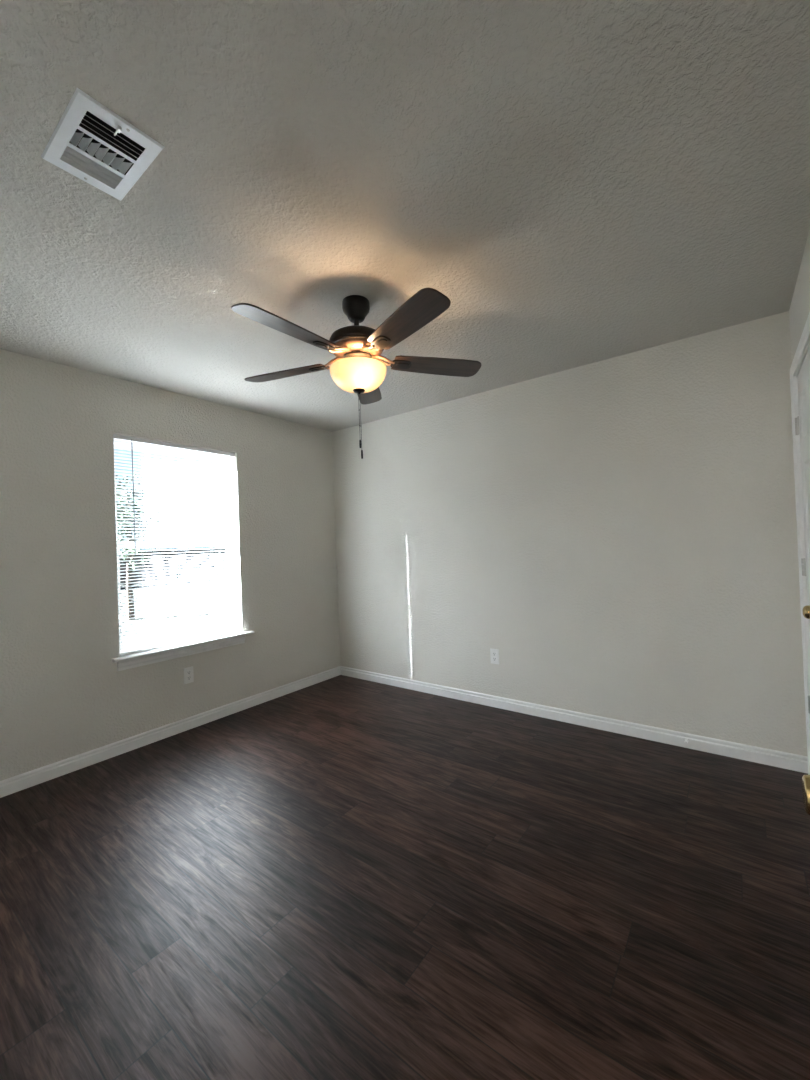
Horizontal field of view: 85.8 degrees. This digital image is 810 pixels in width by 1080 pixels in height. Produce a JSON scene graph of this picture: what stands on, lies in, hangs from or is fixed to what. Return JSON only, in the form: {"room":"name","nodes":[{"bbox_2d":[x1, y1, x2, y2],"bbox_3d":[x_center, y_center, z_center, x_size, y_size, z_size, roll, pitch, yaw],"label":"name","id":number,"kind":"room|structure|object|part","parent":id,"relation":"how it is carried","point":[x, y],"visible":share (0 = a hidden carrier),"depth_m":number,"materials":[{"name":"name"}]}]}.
{"room":"empty bedroom","nodes":[
{"label":"empty bedroom","id":0,"kind":"room"},
{"bbox_2d":[0,349,339,780],"bbox_3d":[-1.637,0.151,3.222,0.100,2.440,3.310,-3,-1,37],"label":"wall","id":1,"kind":"structure","parent":0,"point":[63,695],"depth_m":2.79,"materials":[{"name":"paint"}]},
{"bbox_2d":[0,666,340,797],"bbox_3d":[-1.560,1.326,3.159,0.014,0.084,3.050,-3,-1,37],"label":"baseboard","id":2,"kind":"structure","parent":1,"relation":"attached to","point":[31,778],"depth_m":2.91,"materials":[{"name":"white paint"}]},
{"bbox_2d":[112,439,254,670],"bbox_3d":[-1.633,0.068,3.226,0.188,1.545,1.007,-3,-1,37],"label":"window","id":3,"kind":"structure","parent":1,"relation":"in","point":[129,661],"depth_m":3.20,"materials":[{"name":"white plastic"}]},
{"bbox_3d":[-1.722,-0.304,3.265,0.018,0.707,0.830,-3,-1,37],"label":"sash","id":4,"kind":"part","parent":3,"relation":"part of","materials":[{"name":"white plastic"}]},
{"bbox_3d":[-1.678,0.366,3.244,0.018,0.717,0.830,-3,-1,37],"label":"sash","id":5,"kind":"part","parent":3,"relation":"part of","materials":[{"name":"white plastic"}]},
{"bbox_2d":[113,434,237,655],"bbox_3d":[-1.628,0.025,3.200,0.046,1.453,0.876,-3,-1,37],"label":"window blind","id":6,"kind":"object","parent":3,"relation":"attached to","point":[115,436],"visible":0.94,"depth_m":3.14,"materials":[{"name":"white plastic"}]},
{"bbox_3d":[-1.793,0.037,2.982,0.027,1.415,0.007,-3,-1,37],"label":"ladder cord","id":7,"kind":"part","parent":6,"relation":"part of","materials":[{"name":"white fabric"}]},
{"bbox_3d":[-1.609,0.744,3.184,0.026,0.015,0.849,-3,-1,37],"label":"rail","id":8,"kind":"part","parent":6,"relation":"part of","materials":[{"name":"white plastic"}]},
{"bbox_3d":[-1.621,0.033,3.211,0.027,1.415,0.007,-3,-1,37],"label":"ladder cord","id":9,"kind":"part","parent":6,"relation":"part of","materials":[{"name":"white fabric"}]},
{"bbox_3d":[-1.457,0.029,3.427,0.027,1.415,0.007,-3,-1,37],"label":"ladder cord","id":10,"kind":"part","parent":6,"relation":"part of","materials":[{"name":"white fabric"}]},
{"bbox_3d":[-1.588,0.763,3.205,0.142,0.020,1.007,-3,-1,37],"label":"sill","id":11,"kind":"part","parent":3,"relation":"part of","materials":[{"name":"white paint"}]},
{"bbox_2d":[183,666,193,683],"bbox_3d":[-1.571,0.983,3.170,0.009,0.114,0.070,-3,-1,37],"label":"wall outlet","id":12,"kind":"object","parent":1,"relation":"attached to","point":[188,672],"visible":1,"depth_m":3.17,"materials":[{"name":"plastic"}]},
{"bbox_2d":[0,0,809,431],"bbox_3d":[-0.126,-1.238,2.060,4.190,0.200,3.310,-3,-1,37],"label":"ceiling","id":13,"kind":"structure","parent":0,"point":[582,182],"depth_m":1.41,"materials":[{"name":"white paint"}]},
{"bbox_2d":[41,88,163,200],"bbox_3d":[-0.876,-1.206,1.258,0.304,0.206,0.209,-3,-1,37],"label":"ceiling vent","id":14,"kind":"object","parent":13,"relation":"in","point":[90,141],"visible":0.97,"depth_m":1.27,"materials":[{"name":"white metal"}]},
{"bbox_3d":[-0.784,-1.113,1.189,0.038,0.012,0.008,-3,-1,37],"label":"damper lever","id":15,"kind":"part","parent":14,"relation":"part of","materials":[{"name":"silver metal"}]},
{"bbox_2d":[231,288,480,458],"bbox_3d":[-0.251,-0.759,2.040,1.234,0.749,1.180,-3,-1,37],"label":"ceiling fan","id":16,"kind":"object","parent":13,"relation":"hanging from","point":[358,367],"visible":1,"depth_m":1.98,"materials":[{"name":"brown wood"}]},
{"bbox_3d":[-0.604,-0.845,2.217,0.457,0.034,0.133,-2,-1,20],"label":"blade","id":17,"kind":"part","parent":16,"relation":"part of","materials":[{"name":"brown wood"}]},
{"bbox_3d":[-0.471,-0.855,1.761,0.133,0.034,0.457,-3,-1,38],"label":"blade","id":18,"kind":"part","parent":16,"relation":"part of","materials":[{"name":"brown wood"}]},
{"bbox_3d":[-0.221,-0.764,2.079,0.268,0.104,0.268,-3,-1,37],"label":"lamp shade","id":19,"kind":"part","parent":16,"relation":"part of","materials":[{"name":"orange glass"}]},
{"bbox_3d":[-0.210,-0.563,2.077,0.006,0.268,0.005,-3,-1,37],"label":"pull chain","id":20,"kind":"part","parent":16,"relation":"part of","materials":[{"name":"metal"}]},
{"bbox_3d":[-0.212,-0.857,2.484,0.133,0.034,0.457,-2,-1,2],"label":"blade","id":21,"kind":"part","parent":16,"relation":"part of","materials":[{"name":"brown wood"}]},
{"bbox_3d":[0.002,-0.872,1.747,0.133,0.034,0.457,-2,-1,-34],"label":"blade","id":22,"kind":"part","parent":16,"relation":"part of","materials":[{"name":"brown wood"}]},
{"bbox_3d":[0.162,-0.874,2.194,0.457,0.034,0.133,-2,-1,-16],"label":"blade","id":23,"kind":"part","parent":16,"relation":"part of","materials":[{"name":"brown wood"}]},
{"bbox_2d":[0,675,809,1079],"bbox_3d":[-0.448,1.369,1.477,4.190,0.120,4.700,-3,-1,37],"label":"floor","id":24,"kind":"structure","parent":0,"point":[341,877],"depth_m":1.55,"materials":[{"name":"brown wood"}]},
{"bbox_2d":[332,311,807,756],"bbox_3d":[0.910,0.057,3.280,4.100,2.440,0.150,-3,-1,37],"label":"wall","id":25,"kind":"structure","parent":0,"point":[622,530],"depth_m":2.89,"materials":[{"name":"paint"}]},
{"bbox_2d":[490,648,498,663],"bbox_3d":[0.690,0.897,3.361,0.070,0.114,0.009,-3,-1,37],"label":"wall outlet","id":26,"kind":"object","parent":25,"relation":"attached to","point":[494,653],"visible":1,"depth_m":3.36,"materials":[{"name":"plastic"}]},
{"bbox_2d":[340,666,807,773],"bbox_3d":[0.735,1.243,3.329,3.477,0.084,0.014,-3,-1,37],"label":"baseboard","id":27,"kind":"structure","parent":25,"relation":"attached to","point":[785,760],"depth_m":2.87,"materials":[{"name":"white paint"}]},
{"bbox_2d":[789,229,809,360],"bbox_3d":[1.180,0.023,1.003,0.120,2.440,3.160,-3,-1,37],"label":"wall","id":28,"kind":"structure","parent":0,"point":[799,310],"depth_m":1.95,"materials":[{"name":"paint"}]},
{"bbox_2d":[790,312,809,774],"bbox_3d":[1.855,0.171,1.902,0.136,2.113,0.782,-3,-1,37],"label":"door frame","id":29,"kind":"structure","parent":28,"relation":"attached to","point":[805,337],"depth_m":2.21,"materials":[{"name":"white paint"}]},
{"bbox_2d":[795,347,809,712],"bbox_3d":[1.807,0.202,1.944,0.107,2.032,0.653,-3,-1,37],"label":"door","id":30,"kind":"structure","parent":28,"relation":"in","point":[802,421],"depth_m":2.10,"materials":[{"name":"white paint"}]},
{"bbox_3d":[1.628,0.289,1.744,0.056,0.055,0.055,-3,-1,37],"label":"knob","id":31,"kind":"part","parent":30,"relation":"part of","materials":[{"name":"gold metal"}]},
{"bbox_3d":[-1.173,0.109,0.868,3.477,2.440,0.110,-3,-1,37],"label":"wall","id":32,"kind":"structure","parent":0,"visible":0},
{"bbox_2d":[802,774,809,814],"bbox_3d":[0.388,0.239,0.261,0.163,2.030,0.771,-3,-1,37],"label":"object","id":33,"kind":"structure","parent":32,"relation":"in","point":[806,778],"depth_m":0.57,"materials":[{"name":"gold metal"}]},
{"label":"outside","id":34,"kind":"structure","parent":0,"visible":0},
{"bbox_2d":[120,576,228,642],"bbox_3d":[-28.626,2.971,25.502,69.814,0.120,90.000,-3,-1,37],"label":"ground","id":35,"kind":"structure","parent":34,"point":[154,619],"depth_m":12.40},
{"bbox_2d":[115,472,160,619],"bbox_3d":[-6.745,0.136,10.648,1.504,3.695,1.519,-3,-1,37],"label":"tree","id":36,"kind":"object","parent":35,"relation":"on","point":[129,581],"visible":0.39,"depth_m":10.58,"materials":[{"name":"green plant"}]},
{"bbox_2d":[119,547,226,584],"bbox_3d":[-13.454,1.418,24.057,0.150,1.870,28.000,-3,-1,37],"label":"wooden fence","id":37,"kind":"object","parent":35,"relation":"on","point":[135,571],"visible":0.19,"depth_m":24.67,"materials":[{"name":"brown wood"}]}
]}

